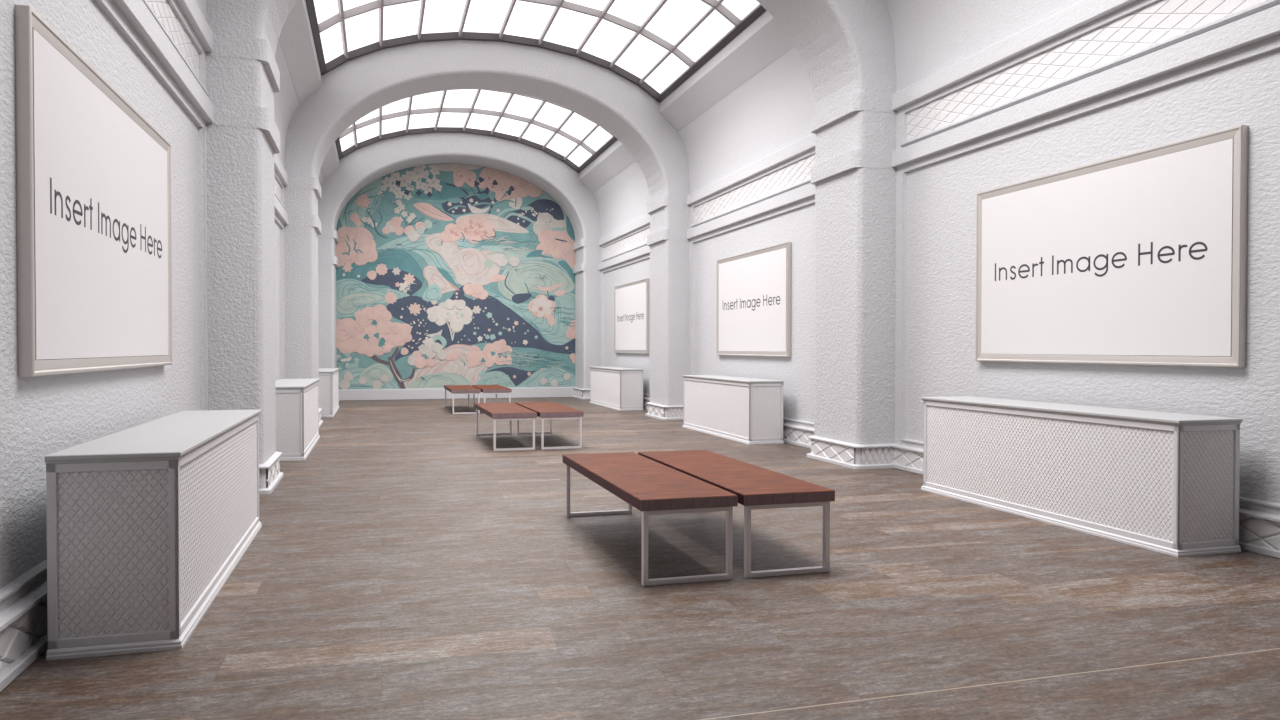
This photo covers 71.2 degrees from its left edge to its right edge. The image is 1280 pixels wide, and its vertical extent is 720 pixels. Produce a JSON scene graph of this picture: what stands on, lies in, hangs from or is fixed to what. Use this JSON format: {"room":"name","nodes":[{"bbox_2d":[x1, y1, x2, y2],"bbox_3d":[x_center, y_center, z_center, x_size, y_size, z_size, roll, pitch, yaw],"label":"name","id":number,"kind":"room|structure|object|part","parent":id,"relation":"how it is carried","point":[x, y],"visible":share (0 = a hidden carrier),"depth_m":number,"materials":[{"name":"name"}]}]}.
{"room":"museum","nodes":[
{"label":"museum","id":0,"kind":"room"},
{"bbox_2d":[0,0,287,611],"bbox_3d":[-5.117,-2.411,11.338,0.375,7.400,27.100,0,1,-16],"label":"wall","id":1,"kind":"structure","parent":0,"point":[152,53],"depth_m":5.83,"materials":[{"name":"paint"}]},
{"bbox_2d":[0,580,47,691],"bbox_3d":[-4.808,1.153,10.857,0.095,0.285,25.606,0,1,-16],"label":"baseboard","id":2,"kind":"structure","parent":1,"relation":"attached to","point":[23,624],"depth_m":4.06,"materials":[{"name":"paint"}]},
{"bbox_2d":[15,4,171,376],"bbox_3d":[-3.336,-0.818,5.671,0.062,1.755,2.996,0,1,-16],"label":"poster frame","id":3,"kind":"object","parent":1,"relation":"attached to","point":[93,176],"visible":1,"depth_m":5.03,"materials":[{"name":"silver metal"}]},
{"bbox_3d":[-4.810,-2.771,10.801,0.085,0.875,25.606,0,1,-16],"label":"cornice rail","id":4,"kind":"part","parent":1,"relation":"part of","materials":[{"name":"paint"}]},
{"bbox_2d":[275,278,275,355],"bbox_3d":[-5.434,-0.919,12.848,0.062,1.755,2.996,0,1,-16],"label":"poster frame","id":5,"kind":"object","parent":1,"relation":"attached to","point":[275,278],"visible":0.02,"depth_m":14.28,"materials":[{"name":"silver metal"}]},
{"bbox_2d":[196,0,1082,237],"bbox_3d":[-1.173,-4.563,11.838,7.620,2.795,25.606,0,1,-16],"label":"ceiling","id":6,"kind":"structure","parent":0,"point":[771,111],"depth_m":14.10,"materials":[{"name":"paint"}]},
{"bbox_2d":[335,89,617,172],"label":"window","id":7,"kind":"structure","parent":6,"relation":"attached to","point":[559,131],"depth_m":22.31,"materials":[{"name":"grey glass"}]},
{"bbox_2d":[306,0,765,102],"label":"window","id":8,"kind":"structure","parent":6,"relation":"attached to","point":[656,46],"depth_m":15.53,"materials":[{"name":"grey glass"}]},
{"bbox_2d":[0,397,1279,719],"bbox_3d":[-1.359,1.335,12.542,8.200,0.120,27.200,0,1,-16],"label":"floor","id":9,"kind":"structure","parent":0,"point":[409,567],"depth_m":5.04,"materials":[{"name":"brown wood"}]},
{"bbox_2d":[45,409,261,660],"bbox_3d":[-2.904,0.895,5.681,0.569,0.948,3.063,0,1,-16],"label":"plinth","id":10,"kind":"object","parent":9,"relation":"on","point":[147,523],"visible":1,"depth_m":4.28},
{"bbox_3d":[-2.490,0.913,4.237,0.469,0.780,0.004,0,1,-16],"label":"quilted panel","id":11,"kind":"part","parent":10,"relation":"part of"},
{"bbox_3d":[-2.658,0.891,5.753,0.004,0.780,2.947,0,1,-16],"label":"quilted panel","id":12,"kind":"part","parent":10,"relation":"part of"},
{"bbox_2d":[275,379,319,460],"bbox_3d":[-5.001,0.794,12.858,0.569,0.948,3.063,0,1,-16],"label":"plinth","id":13,"kind":"object","parent":9,"relation":"on","point":[297,400],"visible":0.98,"depth_m":11.47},
{"bbox_3d":[-4.587,0.811,11.414,0.469,0.780,0.004,0,1,-16],"label":"quilted panel","id":14,"kind":"part","parent":13,"relation":"part of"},
{"bbox_3d":[-4.755,0.790,12.930,0.004,0.780,2.947,0,1,-16],"label":"quilted panel","id":15,"kind":"part","parent":13,"relation":"part of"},
{"bbox_2d":[319,368,338,416],"bbox_3d":[-7.098,0.692,20.036,0.569,0.948,3.063,0,1,-16],"label":"plinth","id":16,"kind":"object","parent":9,"relation":"on","point":[329,377],"visible":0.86,"depth_m":18.65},
{"bbox_3d":[-6.684,0.710,18.591,0.469,0.780,0.004,0,1,-16],"label":"quilted panel","id":17,"kind":"part","parent":16,"relation":"part of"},
{"bbox_3d":[-6.853,0.689,20.107,0.004,0.780,2.947,0,1,-16],"label":"quilted panel","id":18,"kind":"part","parent":16,"relation":"part of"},
{"bbox_2d":[444,385,480,413],"bbox_3d":[-4.123,0.895,20.651,0.633,0.530,2.390,0,1,-16],"label":"bench","id":19,"kind":"object","parent":9,"relation":"on","point":[454,389],"visible":0.97,"depth_m":19.59,"materials":[{"name":"brown wood"}]},
{"bbox_3d":[-4.447,0.914,21.759,0.582,0.460,0.044,0,1,-16],"label":"leg","id":20,"kind":"part","parent":19,"relation":"part of","materials":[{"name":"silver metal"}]},
{"bbox_3d":[-4.123,0.665,20.648,0.633,0.070,2.390,0,1,-16],"label":"seat","id":21,"kind":"part","parent":19,"relation":"part of","materials":[{"name":"brown wood"}]},
{"bbox_3d":[-3.800,0.946,19.545,0.582,0.460,0.044,0,1,-16],"label":"leg","id":22,"kind":"part","parent":19,"relation":"part of","materials":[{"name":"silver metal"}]},
{"bbox_2d":[472,385,511,406],"bbox_3d":[-3.475,0.893,20.841,0.633,0.530,2.390,0,1,-16],"label":"bench","id":23,"kind":"object","parent":9,"relation":"on","point":[486,389],"visible":0.69,"depth_m":19.79,"materials":[{"name":"brown wood"}]},
{"bbox_3d":[-3.798,0.912,21.948,0.582,0.460,0.044,0,1,-16],"label":"leg","id":24,"kind":"part","parent":23,"relation":"part of","materials":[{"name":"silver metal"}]},
{"bbox_3d":[-3.474,0.663,20.838,0.633,0.070,2.390,0,1,-16],"label":"seat","id":25,"kind":"part","parent":23,"relation":"part of","materials":[{"name":"brown wood"}]},
{"bbox_3d":[-3.151,0.943,19.735,0.582,0.460,0.044,0,1,-16],"label":"leg","id":26,"kind":"part","parent":23,"relation":"part of","materials":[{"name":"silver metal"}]},
{"bbox_2d":[474,403,536,450],"bbox_3d":[-2.096,0.993,13.712,0.633,0.530,2.390,0,1,-16],"label":"bench","id":27,"kind":"object","parent":9,"relation":"on","point":[497,411],"visible":1,"depth_m":12.69,"materials":[{"name":"brown wood"}]},
{"bbox_3d":[-2.419,1.012,14.819,0.582,0.460,0.044,0,1,-16],"label":"leg","id":28,"kind":"part","parent":27,"relation":"part of","materials":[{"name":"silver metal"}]},
{"bbox_3d":[-2.095,0.763,13.709,0.633,0.070,2.390,0,1,-16],"label":"seat","id":29,"kind":"part","parent":27,"relation":"part of","materials":[{"name":"brown wood"}]},
{"bbox_3d":[-1.772,1.043,12.606,0.582,0.460,0.044,0,1,-16],"label":"leg","id":30,"kind":"part","parent":27,"relation":"part of","materials":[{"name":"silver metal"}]},
{"bbox_2d":[515,402,583,449],"bbox_3d":[-1.447,0.991,13.902,0.633,0.530,2.390,0,1,-16],"label":"bench","id":31,"kind":"object","parent":9,"relation":"on","point":[545,410],"visible":0.87,"depth_m":12.86,"materials":[{"name":"brown wood"}]},
{"bbox_3d":[-1.770,1.010,15.009,0.582,0.460,0.044,0,1,-16],"label":"leg","id":32,"kind":"part","parent":31,"relation":"part of","materials":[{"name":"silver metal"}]},
{"bbox_3d":[-1.447,0.761,13.899,0.633,0.070,2.390,0,1,-16],"label":"seat","id":33,"kind":"part","parent":31,"relation":"part of","materials":[{"name":"brown wood"}]},
{"bbox_3d":[-1.123,1.041,12.796,0.582,0.460,0.044,0,1,-16],"label":"leg","id":34,"kind":"part","parent":31,"relation":"part of","materials":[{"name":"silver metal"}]},
{"bbox_2d":[590,367,642,410],"bbox_3d":[-0.623,0.668,22.095,0.569,0.948,3.063,0,1,-16],"label":"plinth","id":35,"kind":"object","parent":9,"relation":"on","point":[617,388],"visible":1,"depth_m":20.89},
{"bbox_3d":[-0.869,0.667,22.023,0.004,0.780,2.947,0,1,-16],"label":"quilted panel","id":36,"kind":"part","parent":35,"relation":"part of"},
{"bbox_3d":[-0.194,0.686,20.655,0.469,0.780,0.004,0,1,-16],"label":"quilted panel","id":37,"kind":"part","parent":35,"relation":"part of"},
{"bbox_2d":[563,452,737,585],"bbox_3d":[-0.029,1.093,6.639,0.633,0.530,2.390,0,1,-16],"label":"bench","id":38,"kind":"object","parent":9,"relation":"on","point":[647,485],"visible":1,"depth_m":5.84,"materials":[{"name":"brown wood"}]},
{"bbox_3d":[-0.352,1.112,7.746,0.582,0.460,0.044,0,1,-16],"label":"leg","id":39,"kind":"part","parent":38,"relation":"part of","materials":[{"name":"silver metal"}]},
{"bbox_3d":[-0.028,0.863,6.636,0.633,0.070,2.390,0,1,-16],"label":"seat","id":40,"kind":"part","parent":38,"relation":"part of","materials":[{"name":"brown wood"}]},
{"bbox_3d":[0.295,1.143,5.533,0.582,0.460,0.044,0,1,-16],"label":"leg","id":41,"kind":"part","parent":38,"relation":"part of","materials":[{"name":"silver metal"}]},
{"bbox_2d":[682,375,783,444],"bbox_3d":[1.474,0.769,14.918,0.569,0.948,3.063,0,1,-16],"label":"plinth","id":42,"kind":"object","parent":9,"relation":"on","point":[749,411],"visible":1,"depth_m":13.99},
{"bbox_3d":[1.229,0.768,14.846,0.004,0.780,2.947,0,1,-16],"label":"quilted panel","id":43,"kind":"part","parent":42,"relation":"part of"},
{"bbox_3d":[1.903,0.787,13.478,0.469,0.780,0.004,0,1,-16],"label":"quilted panel","id":44,"kind":"part","parent":42,"relation":"part of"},
{"bbox_2d":[638,450,834,577],"bbox_3d":[0.620,1.091,6.829,0.633,0.530,2.390,0,1,-16],"label":"bench","id":45,"kind":"object","parent":9,"relation":"on","point":[755,487],"visible":0.73,"depth_m":5.92,"materials":[{"name":"brown wood"}]},
{"bbox_3d":[0.621,0.861,6.825,0.633,0.070,2.390,0,1,-16],"label":"seat","id":46,"kind":"part","parent":45,"relation":"part of","materials":[{"name":"brown wood"}]},
{"bbox_3d":[0.944,1.141,5.722,0.582,0.460,0.044,0,1,-16],"label":"leg","id":47,"kind":"part","parent":45,"relation":"part of","materials":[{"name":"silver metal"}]},
{"bbox_2d":[921,396,1242,556],"bbox_3d":[3.572,0.871,7.741,0.569,0.948,3.063,0,1,-16],"label":"plinth","id":48,"kind":"object","parent":9,"relation":"on","point":[1162,482],"visible":1,"depth_m":6.94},
{"bbox_3d":[3.326,0.869,7.669,0.004,0.780,2.947,0,1,-16],"label":"quilted panel","id":49,"kind":"part","parent":48,"relation":"part of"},
{"bbox_3d":[4.001,0.889,6.301,0.469,0.780,0.004,0,1,-16],"label":"quilted panel","id":50,"kind":"part","parent":48,"relation":"part of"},
{"bbox_2d":[599,0,1279,514],"bbox_3d":[2.433,-2.437,13.544,0.375,7.400,27.100,0,1,-16],"label":"wall","id":51,"kind":"structure","parent":0,"point":[1092,81],"depth_m":8.64,"materials":[{"name":"paint"}]},
{"bbox_2d":[318,132,602,398],"bbox_3d":[-4.918,-2.637,24.678,9.172,7.480,1.329,0,1,-16],"label":"archway","id":52,"kind":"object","parent":51,"relation":"attached to","point":[365,165],"depth_m":24.39,"materials":[{"name":"paint"}]},
{"bbox_2d":[284,40,692,427],"bbox_3d":[-2.820,-2.535,17.497,9.172,7.480,1.320,0,1,-16],"label":"archway","id":53,"kind":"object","parent":51,"relation":"attached to","point":[358,87],"depth_m":17.11,"materials":[{"name":"paint"}]},
{"bbox_2d":[206,0,896,494],"bbox_3d":[-0.722,-2.434,10.320,9.172,7.480,1.320,0,1,-16],"label":"archway","id":54,"kind":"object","parent":51,"relation":"attached to","point":[846,48],"depth_m":10.72,"materials":[{"name":"paint"}]},
{"bbox_2d":[614,278,648,353],"bbox_3d":[-0.234,-1.047,22.280,0.062,1.755,2.996,0,1,-16],"label":"poster frame","id":55,"kind":"object","parent":51,"relation":"attached to","point":[631,300],"visible":1,"depth_m":22.05,"materials":[{"name":"silver metal"}]},
{"bbox_2d":[716,242,790,356],"bbox_3d":[1.863,-0.946,15.102,0.062,1.755,2.996,0,1,-16],"label":"poster frame","id":56,"kind":"object","parent":51,"relation":"attached to","point":[754,287],"visible":1,"depth_m":14.81,"materials":[{"name":"silver metal"}]},
{"bbox_3d":[2.461,-2.796,12.925,0.085,0.875,25.606,0,1,-16],"label":"cornice rail","id":57,"kind":"part","parent":51,"relation":"part of","materials":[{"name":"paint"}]},
{"bbox_2d":[643,397,1279,558],"bbox_3d":[2.454,1.129,12.979,0.095,0.285,25.606,0,1,-16],"label":"baseboard","id":58,"kind":"structure","parent":51,"relation":"attached to","point":[1259,532],"depth_m":6.45,"materials":[{"name":"paint"}]},
{"bbox_2d":[975,125,1247,366],"bbox_3d":[3.961,-0.845,7.925,0.062,1.755,2.996,0,1,-16],"label":"poster frame","id":59,"kind":"object","parent":51,"relation":"attached to","point":[1137,258],"visible":1,"depth_m":7.51,"materials":[{"name":"silver metal"}]},
{"bbox_3d":[-5.131,-2.607,25.408,8.200,7.400,0.280,0,1,-16],"label":"wall","id":60,"kind":"structure","parent":0,"visible":0},
{"bbox_2d":[336,163,574,389],"bbox_3d":[-5.090,-2.375,25.255,7.094,6.400,0.030,0,1,-16],"label":"mural","id":61,"kind":"object","parent":60,"relation":"attached to","point":[447,273],"visible":0.99,"depth_m":25.20},
{"bbox_2d":[339,387,573,400],"bbox_3d":[-5.084,0.945,25.287,6.620,0.300,0.075,0,1,-16],"label":"baseboard","id":62,"kind":"structure","parent":60,"relation":"attached to","point":[517,392],"depth_m":25.05,"materials":[{"name":"paint"}]}
]}

